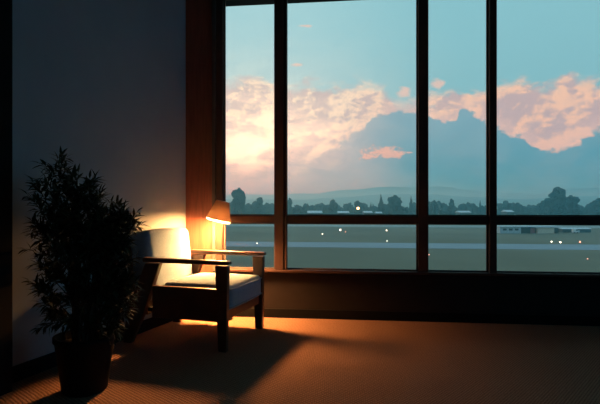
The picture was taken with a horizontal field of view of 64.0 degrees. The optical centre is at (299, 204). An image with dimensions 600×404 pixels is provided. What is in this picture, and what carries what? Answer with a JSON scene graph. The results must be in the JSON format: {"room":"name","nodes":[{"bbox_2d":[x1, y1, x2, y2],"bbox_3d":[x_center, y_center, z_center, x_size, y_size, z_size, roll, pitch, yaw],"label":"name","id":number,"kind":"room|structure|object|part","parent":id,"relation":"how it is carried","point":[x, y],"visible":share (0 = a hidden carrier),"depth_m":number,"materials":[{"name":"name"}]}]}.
{"room":"airport terminal","nodes":[
{"label":"airport terminal","id":0,"kind":"room"},
{"bbox_2d":[12,0,185,366],"bbox_3d":[-2.406,-0.550,0.699,0.150,3.100,7.820,0,0,19],"label":"wall","id":1,"kind":"structure","parent":0,"point":[103,82],"depth_m":3.30,"materials":[{"name":"paint"}]},
{"bbox_2d":[0,0,11,395],"bbox_3d":[-1.680,-0.550,2.353,0.120,3.100,0.510,0,0,19],"label":"trim","id":2,"kind":"structure","parent":1,"relation":"attached to","point":[5,5],"depth_m":2.53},
{"bbox_2d":[12,317,172,383],"bbox_3d":[-1.399,0.955,3.308,0.014,0.090,2.170,0,0,19],"label":"baseboard","id":3,"kind":"structure","parent":1,"relation":"attached to","point":[27,369],"depth_m":2.89,"materials":[{"name":"black wood"}]},
{"bbox_2d":[0,317,599,403],"bbox_3d":[1.654,1.100,0.277,10.375,0.200,8.120,0,0,6],"label":"floor","id":4,"kind":"structure","parent":0,"point":[288,360],"depth_m":2.99,"materials":[{"name":"carpet"}]},
{"bbox_2d":[18,146,149,397],"bbox_3d":[-1.186,0.344,2.574,0.755,1.313,0.491,0,0,1],"label":"potted plant","id":5,"kind":"object","parent":4,"relation":"on","point":[83,355],"visible":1,"depth_m":2.53,"materials":[{"name":"green plant"}]},
{"bbox_3d":[-1.163,0.850,2.596,0.316,0.300,0.316,0,0,6],"label":"pot","id":6,"kind":"part","parent":5,"relation":"part of","materials":[{"name":"ceramic"}]},
{"bbox_2d":[124,227,265,352],"bbox_3d":[-0.789,0.591,3.694,0.866,0.818,0.701,0,0,17],"label":"armchair","id":7,"kind":"object","parent":4,"relation":"on","point":[177,288],"visible":0.98,"depth_m":3.45,"materials":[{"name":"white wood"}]},
{"bbox_3d":[-1.171,0.490,3.814,0.066,0.420,0.590,0,0,17],"label":"panel","id":8,"kind":"part","parent":7,"relation":"part of","materials":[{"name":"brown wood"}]},
{"bbox_3d":[-1.134,0.708,3.463,0.302,0.585,0.044,0,0,17],"label":"leg","id":9,"kind":"part","parent":7,"relation":"part of","materials":[{"name":"brown wood"}]},
{"bbox_3d":[-1.027,0.748,3.769,0.035,0.095,0.603,0,0,17],"label":"rail","id":10,"kind":"part","parent":7,"relation":"part of","materials":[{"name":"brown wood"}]},
{"bbox_2d":[130,227,192,287],"bbox_3d":[-1.075,0.432,3.784,0.228,0.500,0.599,0,0,17],"label":"cushion","id":11,"kind":"object","parent":7,"relation":"on","point":[160,242],"depth_m":3.65,"materials":[{"name":"fabric"}]},
{"bbox_3d":[-0.804,0.688,3.360,0.515,0.225,0.032,0,0,17],"label":"rail","id":12,"kind":"part","parent":7,"relation":"part of","materials":[{"name":"brown wood"}]},
{"bbox_3d":[-0.797,0.393,3.358,0.682,0.034,0.054,0,0,17],"label":"armrest","id":13,"kind":"part","parent":7,"relation":"part of","materials":[{"name":"brown wood"}]},
{"bbox_3d":[-0.940,0.708,4.081,0.302,0.585,0.044,0,0,17],"label":"leg","id":14,"kind":"part","parent":7,"relation":"part of","materials":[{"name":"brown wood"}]},
{"bbox_2d":[164,272,260,309],"bbox_3d":[-0.649,0.643,3.651,0.559,0.202,0.586,0,0,17],"label":"seat cushion","id":15,"kind":"object","parent":7,"relation":"on","point":[244,289],"depth_m":3.52,"materials":[{"name":"fabric"}]},
{"bbox_3d":[-0.529,0.708,3.274,0.095,0.585,0.044,0,0,17],"label":"leg","id":16,"kind":"part","parent":7,"relation":"part of","materials":[{"name":"brown wood"}]},
{"bbox_3d":[-0.604,0.393,3.975,0.682,0.034,0.054,0,0,17],"label":"armrest","id":17,"kind":"part","parent":7,"relation":"part of","materials":[{"name":"brown wood"}]},
{"bbox_3d":[-0.437,0.763,3.584,0.032,0.063,0.603,0,0,17],"label":"rail","id":18,"kind":"part","parent":7,"relation":"part of","materials":[{"name":"brown wood"}]},
{"bbox_3d":[-0.336,0.708,3.891,0.095,0.585,0.044,0,0,17],"label":"leg","id":19,"kind":"part","parent":7,"relation":"part of","materials":[{"name":"brown wood"}]},
{"bbox_2d":[206,200,232,320],"bbox_3d":[-0.693,0.477,4.146,0.204,1.045,0.294,0,0,6],"label":"floor lamp","id":20,"kind":"object","parent":4,"relation":"on","point":[219,212],"visible":0.77,"depth_m":4.04,"materials":[{"name":"fabric"}]},
{"bbox_3d":[-0.697,0.052,4.103,0.202,0.194,0.208,0,0,6],"label":"lamp shade","id":21,"kind":"part","parent":20,"relation":"part of","materials":[{"name":"fabric"}]},
{"bbox_2d":[213,0,599,315],"bbox_3d":[3.137,-0.550,4.035,7.864,3.100,0.280,0,0,6],"label":"wall","id":22,"kind":"structure","parent":0,"point":[523,295],"depth_m":4.12,"materials":[{"name":"black paint"}]},
{"bbox_2d":[186,0,599,277],"bbox_3d":[1.670,-0.550,4.177,5.712,3.100,0.325,0,0,6],"label":"window","id":23,"kind":"structure","parent":22,"relation":"attached to","point":[280,218],"depth_m":4.24,"materials":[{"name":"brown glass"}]},
{"bbox_3d":[1.873,0.584,4.044,5.280,0.022,0.105,0,0,6],"label":"sill","id":24,"kind":"part","parent":23,"relation":"part of","materials":[{"name":"brown wood"}]},
{"bbox_2d":[234,308,599,325],"bbox_3d":[3.121,0.960,3.888,7.844,0.080,0.015,0,0,6],"label":"baseboard","id":25,"kind":"structure","parent":22,"relation":"attached to","point":[268,312],"depth_m":4.11,"materials":[{"name":"brown wood"}]},
{"label":"outside","id":26,"kind":"structure","parent":0,"visible":0},
{"bbox_2d":[226,214,599,271],"bbox_3d":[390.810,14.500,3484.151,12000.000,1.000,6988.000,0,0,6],"label":"ground","id":27,"kind":"structure","parent":26,"point":[298,257],"depth_m":147.68,"materials":[{"name":"green plant"}]},
{"bbox_2d":[231,188,245,213],"bbox_3d":[-55.160,-0.824,431.541,13.346,29.707,13.019,0,0,6],"label":"tree","id":28,"kind":"object","parent":27,"relation":"on","point":[239,198],"visible":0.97,"depth_m":427.44,"materials":[{"name":"green plant"}]},
{"bbox_2d":[244,203,252,213],"bbox_3d":[-54.249,6.028,495.303,12.530,15.976,12.845,0,0,-3],"label":"tree","id":29,"kind":"object","parent":27,"relation":"on","point":[248,208],"visible":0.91,"depth_m":491.26,"materials":[{"name":"green plant"}]},
{"bbox_2d":[252,201,257,213],"bbox_3d":[-47.088,4.745,502.101,11.595,18.548,9.410,0,0,13],"label":"tree","id":30,"kind":"object","parent":27,"relation":"on","point":[254,204],"visible":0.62,"depth_m":498.88,"materials":[{"name":"green plant"}]},
{"bbox_2d":[256,197,264,213],"bbox_3d":[-39.082,3.094,469.385,9.941,21.855,10.025,0,0,41],"label":"tree","id":31,"kind":"object","parent":27,"relation":"on","point":[259,201],"visible":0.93,"depth_m":467.40,"materials":[{"name":"green plant"}]},
{"bbox_2d":[255,204,266,213],"bbox_3d":[-41.021,6.933,497.054,12.391,15.426,17.091,0,0,28],"label":"tree","id":32,"kind":"object","parent":27,"relation":"on","point":[263,206],"visible":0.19,"depth_m":494.15,"materials":[{"name":"green plant"}]},
{"bbox_2d":[264,203,269,213],"bbox_3d":[-35.881,5.655,511.726,12.421,16.723,10.081,0,0,44],"label":"tree","id":33,"kind":"object","parent":27,"relation":"on","point":[267,205],"visible":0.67,"depth_m":508.35,"materials":[{"name":"green plant"}]},
{"bbox_2d":[269,203,273,213],"bbox_3d":[-32.201,5.882,538.551,12.684,16.268,12.374,0,0,-31],"label":"tree","id":34,"kind":"object","parent":27,"relation":"on","point":[271,208],"visible":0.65,"depth_m":533.91,"materials":[{"name":"green plant"}]},
{"bbox_2d":[288,198,292,213],"bbox_3d":[-10.348,3.417,459.456,6.742,21.209,8.307,0,0,-34],"label":"tree","id":35,"kind":"object","parent":27,"relation":"on","point":[290,211],"visible":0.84,"depth_m":457.13,"materials":[{"name":"green plant"}]},
{"bbox_2d":[292,205,304,213],"bbox_3d":[-2.951,7.126,466.239,16.162,15.004,11.717,0,0,0],"label":"tree","id":36,"kind":"object","parent":27,"relation":"on","point":[296,209],"visible":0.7,"depth_m":462.46,"materials":[{"name":"green plant"}]},
{"bbox_2d":[301,203,310,213],"bbox_3d":[6.026,6.101,492.796,12.072,15.830,14.667,0,0,16],"label":"tree","id":37,"kind":"object","parent":27,"relation":"on","point":[306,207],"visible":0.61,"depth_m":487.20,"materials":[{"name":"green plant"}]},
{"bbox_2d":[307,211,321,213],"bbox_3d":[12.500,9.417,407.000,12.467,9.167,15.000,0,0,0],"label":"hangar","id":38,"kind":"structure","parent":27,"relation":"on","point":[308,212],"depth_m":400.66,"materials":[{"name":"metal"}]},
{"bbox_2d":[310,205,318,210],"bbox_3d":[13.656,7.252,534.877,16.441,14.730,11.919,0,0,31],"label":"tree","id":39,"kind":"object","parent":27,"relation":"on","point":[313,208],"visible":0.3,"depth_m":531.64,"materials":[{"name":"green plant"}]},
{"bbox_2d":[315,203,324,210],"bbox_3d":[21.779,5.740,547.423,20.484,16.553,16.859,0,0,-43],"label":"tree","id":40,"kind":"object","parent":27,"relation":"on","point":[319,206],"visible":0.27,"depth_m":545.51,"materials":[{"name":"green plant"}]},
{"bbox_2d":[321,204,337,213],"bbox_3d":[30.770,6.963,515.567,14.454,15.361,19.937,0,0,-28],"label":"tree","id":41,"kind":"object","parent":27,"relation":"on","point":[324,210],"visible":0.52,"depth_m":511.71,"materials":[{"name":"green plant"}]},
{"bbox_2d":[328,199,337,213],"bbox_3d":[30.957,4.197,451.123,10.835,19.645,8.793,0,0,25],"label":"tree","id":42,"kind":"object","parent":27,"relation":"on","point":[333,205],"visible":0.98,"depth_m":448.29,"materials":[{"name":"green plant"}]},
{"bbox_2d":[337,211,348,213],"bbox_3d":[36.458,9.583,407.000,9.550,8.833,15.000,0,0,0],"label":"hangar","id":43,"kind":"structure","parent":27,"relation":"on","point":[338,212],"depth_m":401.15,"materials":[{"name":"metal"}]},
{"bbox_2d":[343,204,349,211],"bbox_3d":[50.052,6.201,519.853,7.434,15.628,7.497,0,0,3],"label":"tree","id":44,"kind":"object","parent":27,"relation":"on","point":[345,206],"visible":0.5,"depth_m":518.50,"materials":[{"name":"green plant"}]},
{"bbox_2d":[347,205,354,213],"bbox_3d":[56.257,7.117,524.355,10.921,15.024,15.064,0,0,34],"label":"tree","id":45,"kind":"object","parent":27,"relation":"on","point":[350,208],"visible":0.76,"depth_m":520.02,"materials":[{"name":"green plant"}]},
{"bbox_2d":[354,201,362,213],"bbox_3d":[61.762,4.454,510.773,10.483,19.129,12.917,0,0,-40],"label":"tree","id":46,"kind":"object","parent":27,"relation":"on","point":[356,203],"visible":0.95,"depth_m":507.60,"materials":[{"name":"green plant"}]},
{"bbox_2d":[357,203,368,213],"bbox_3d":[71.799,5.918,557.023,21.078,17.641,15.281,0,0,-25],"label":"tree","id":47,"kind":"object","parent":27,"relation":"on","point":[365,206],"visible":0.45,"depth_m":552.27,"materials":[{"name":"green plant"}]},
{"bbox_2d":[377,195,385,213],"bbox_3d":[73.919,1.741,440.330,9.801,24.566,9.158,0,0,-6],"label":"tree","id":48,"kind":"object","parent":27,"relation":"on","point":[380,205],"visible":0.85,"depth_m":438.22,"materials":[{"name":"green plant"}]},
{"bbox_2d":[376,203,387,213],"bbox_3d":[86.075,6.499,493.277,16.453,16.374,11.928,0,0,37],"label":"tree","id":49,"kind":"object","parent":27,"relation":"on","point":[384,205],"visible":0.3,"depth_m":488.87,"materials":[{"name":"green plant"}]},
{"bbox_2d":[387,195,403,214],"bbox_3d":[86.838,2.480,435.412,13.945,23.086,14.295,0,0,-22],"label":"tree","id":50,"kind":"object","parent":27,"relation":"on","point":[394,204],"visible":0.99,"depth_m":432.17,"materials":[{"name":"green plant"}]},
{"bbox_2d":[400,206,414,214],"bbox_3d":[111.067,7.534,499.870,16.860,12.958,13.876,0,0,25],"label":"tree","id":51,"kind":"object","parent":27,"relation":"on","point":[405,209],"visible":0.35,"depth_m":496.21,"materials":[{"name":"green plant"}]},
{"bbox_2d":[407,198,414,214],"bbox_3d":[108.702,2.361,470.019,7.273,23.325,7.171,0,0,9],"label":"tree","id":52,"kind":"object","parent":27,"relation":"on","point":[410,210],"visible":0.93,"depth_m":468.42,"materials":[{"name":"green plant"}]},
{"bbox_2d":[226,194,599,207],"bbox_3d":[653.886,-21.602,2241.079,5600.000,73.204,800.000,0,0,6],"label":"ridge","id":53,"kind":"object","parent":27,"relation":"on","point":[374,200],"visible":0.29,"depth_m":2045.20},
{"bbox_2d":[226,186,599,199],"bbox_3d":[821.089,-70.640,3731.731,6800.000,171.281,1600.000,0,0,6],"label":"hills","id":54,"kind":"structure","parent":27,"relation":"on","point":[449,191],"depth_m":3338.38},
{"bbox_2d":[226,241,599,249],"bbox_3d":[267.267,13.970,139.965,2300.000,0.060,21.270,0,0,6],"label":"runway","id":55,"kind":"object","parent":27,"relation":"on","point":[228,243],"depth_m":165.20,"materials":[{"name":"grey asphalt"}]},
{"bbox_2d":[226,224,599,227],"bbox_3d":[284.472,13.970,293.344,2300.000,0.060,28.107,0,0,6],"label":"taxiway","id":56,"kind":"structure","parent":27,"relation":"on","point":[226,224],"depth_m":311.20,"materials":[{"name":"grey asphalt"}]},
{"bbox_2d":[412,202,415,214],"bbox_3d":[127.210,5.433,531.261,11.346,17.169,11.631,0,0,40],"label":"tree","id":57,"kind":"object","parent":27,"relation":"on","point":[413,203],"visible":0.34,"depth_m":527.69,"materials":[{"name":"green plant"}]},
{"bbox_2d":[428,200,438,214],"bbox_3d":[126.796,4.640,456.164,9.968,18.758,9.724,0,0,-18],"label":"tree","id":58,"kind":"object","parent":27,"relation":"on","point":[433,209],"visible":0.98,"depth_m":453.24,"materials":[{"name":"green plant"}]},
{"bbox_2d":[438,203,447,214],"bbox_3d":[150.011,6.112,502.422,13.409,17.218,9.721,0,0,12],"label":"tree","id":59,"kind":"object","parent":27,"relation":"on","point":[443,206],"visible":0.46,"depth_m":499.67,"materials":[{"name":"green plant"}]},
{"bbox_2d":[448,199,454,214],"bbox_3d":[146.689,3.862,465.426,7.071,20.317,5.966,0,0,-3],"label":"tree","id":60,"kind":"object","parent":27,"relation":"on","point":[451,204],"visible":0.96,"depth_m":464.44,"materials":[{"name":"green plant"}]},
{"bbox_2d":[442,206,460,214],"bbox_3d":[155.595,7.427,491.888,18.316,14.348,13.279,0,0,44],"label":"tree","id":61,"kind":"object","parent":27,"relation":"on","point":[446,211],"visible":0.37,"depth_m":490.78,"materials":[{"name":"green plant"}]},
{"bbox_2d":[458,203,464,210],"bbox_3d":[176.018,6.460,515.928,13.505,16.459,18.629,0,0,-15],"label":"tree","id":62,"kind":"object","parent":27,"relation":"on","point":[461,206],"visible":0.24,"depth_m":512.71,"materials":[{"name":"green plant"}]},
{"bbox_2d":[455,211,470,214],"bbox_3d":[137.917,9.417,406.000,9.967,9.167,13.000,0,0,0],"label":"hangar","id":63,"kind":"structure","parent":27,"relation":"on","point":[456,212],"depth_m":399.98,"materials":[{"name":"metal"}]},
{"bbox_2d":[464,202,478,214],"bbox_3d":[178.653,5.514,497.565,17.426,17.007,14.342,0,0,0],"label":"tree","id":64,"kind":"object","parent":27,"relation":"on","point":[468,207],"visible":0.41,"depth_m":493.91,"materials":[{"name":"green plant"}]},
{"bbox_2d":[473,205,485,214],"bbox_3d":[177.258,6.743,467.264,17.248,14.544,14.196,0,0,31],"label":"tree","id":65,"kind":"object","parent":27,"relation":"on","point":[481,210],"visible":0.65,"depth_m":465.12,"materials":[{"name":"green plant"}]},
{"bbox_2d":[498,203,504,214],"bbox_3d":[223.956,5.936,533.561,9.371,16.160,7.906,0,0,-28],"label":"tree","id":66,"kind":"object","parent":27,"relation":"on","point":[501,206],"visible":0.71,"depth_m":532.61,"materials":[{"name":"green plant"}]},
{"bbox_2d":[501,210,513,214],"bbox_3d":[175.417,9.083,406.000,6.633,9.833,13.000,0,0,0],"label":"hangar","id":67,"kind":"structure","parent":27,"relation":"on","point":[503,212],"depth_m":400.96,"materials":[{"name":"metal"}]},
{"bbox_2d":[505,203,512,209],"bbox_3d":[195.513,6.070,450.140,8.370,15.891,10.169,0,0,28],"label":"tree","id":68,"kind":"object","parent":27,"relation":"on","point":[509,207],"visible":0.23,"depth_m":446.59,"materials":[{"name":"green plant"}]},
{"bbox_2d":[514,203,523,214],"bbox_3d":[213.808,5.754,468.943,8.903,16.525,10.971,0,0,34],"label":"tree","id":69,"kind":"object","parent":27,"relation":"on","point":[518,208],"visible":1,"depth_m":467.51,"materials":[{"name":"green plant"}]},
{"bbox_2d":[520,206,533,214],"bbox_3d":[245.334,7.602,528.318,14.125,13.966,19.484,0,0,-40],"label":"tree","id":70,"kind":"object","parent":27,"relation":"on","point":[527,211],"visible":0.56,"depth_m":522.57,"materials":[{"name":"green plant"}]},
{"bbox_2d":[497,226,562,232],"bbox_3d":[113.380,12.233,239.820,30.777,3.535,8.800,0,0,0],"label":"building","id":71,"kind":"structure","parent":27,"relation":"on","point":[500,229],"depth_m":236.63,"materials":[{"name":"metal"}]},
{"bbox_2d":[533,203,542,214],"bbox_3d":[253.407,6.045,504.962,14.609,15.941,11.856,0,0,6],"label":"tree","id":72,"kind":"object","parent":27,"relation":"on","point":[535,208],"visible":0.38,"depth_m":505.00,"materials":[{"name":"green plant"}]},
{"bbox_2d":[538,198,551,214],"bbox_3d":[228.109,3.765,446.105,12.500,20.510,10.145,0,0,-37],"label":"tree","id":73,"kind":"object","parent":27,"relation":"on","point":[544,206],"visible":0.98,"depth_m":443.50,"materials":[{"name":"green plant"}]},
{"bbox_2d":[546,187,568,214],"bbox_3d":[235.969,-1.464,441.863,21.188,30.989,17.877,0,0,22],"label":"tree","id":74,"kind":"object","parent":27,"relation":"on","point":[557,197],"visible":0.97,"depth_m":437.69,"materials":[{"name":"green plant"}]},
{"bbox_2d":[564,195,580,214],"bbox_3d":[248.118,2.428,438.783,14.459,23.190,14.105,0,0,37],"label":"tree","id":75,"kind":"object","parent":27,"relation":"on","point":[572,202],"visible":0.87,"depth_m":435.34,"materials":[{"name":"green plant"}]},
{"bbox_2d":[559,228,590,232],"bbox_3d":[141.018,12.855,247.864,15.055,2.291,8.000,0,0,0],"label":"shed","id":76,"kind":"object","parent":27,"relation":"on","point":[564,230],"visible":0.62,"depth_m":244.38,"materials":[{"name":"metal"}]},
{"bbox_2d":[578,205,585,214],"bbox_3d":[306.497,6.733,523.412,16.073,14.564,19.529,0,0,9],"label":"tree","id":77,"kind":"object","parent":27,"relation":"on","point":[582,212],"visible":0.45,"depth_m":517.49,"materials":[{"name":"green plant"}]},
{"bbox_2d":[584,202,593,214],"bbox_3d":[304.416,5.461,502.928,11.235,17.112,13.843,0,0,40],"label":"tree","id":78,"kind":"object","parent":27,"relation":"on","point":[587,205],"visible":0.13,"depth_m":501.07,"materials":[{"name":"green plant"}]},
{"bbox_2d":[589,198,599,214],"bbox_3d":[274.277,3.802,438.026,17.673,20.437,17.239,0,0,13],"label":"tree","id":79,"kind":"object","parent":27,"relation":"on","point":[595,205],"visible":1,"depth_m":436.73,"materials":[{"name":"green plant"}]}
]}

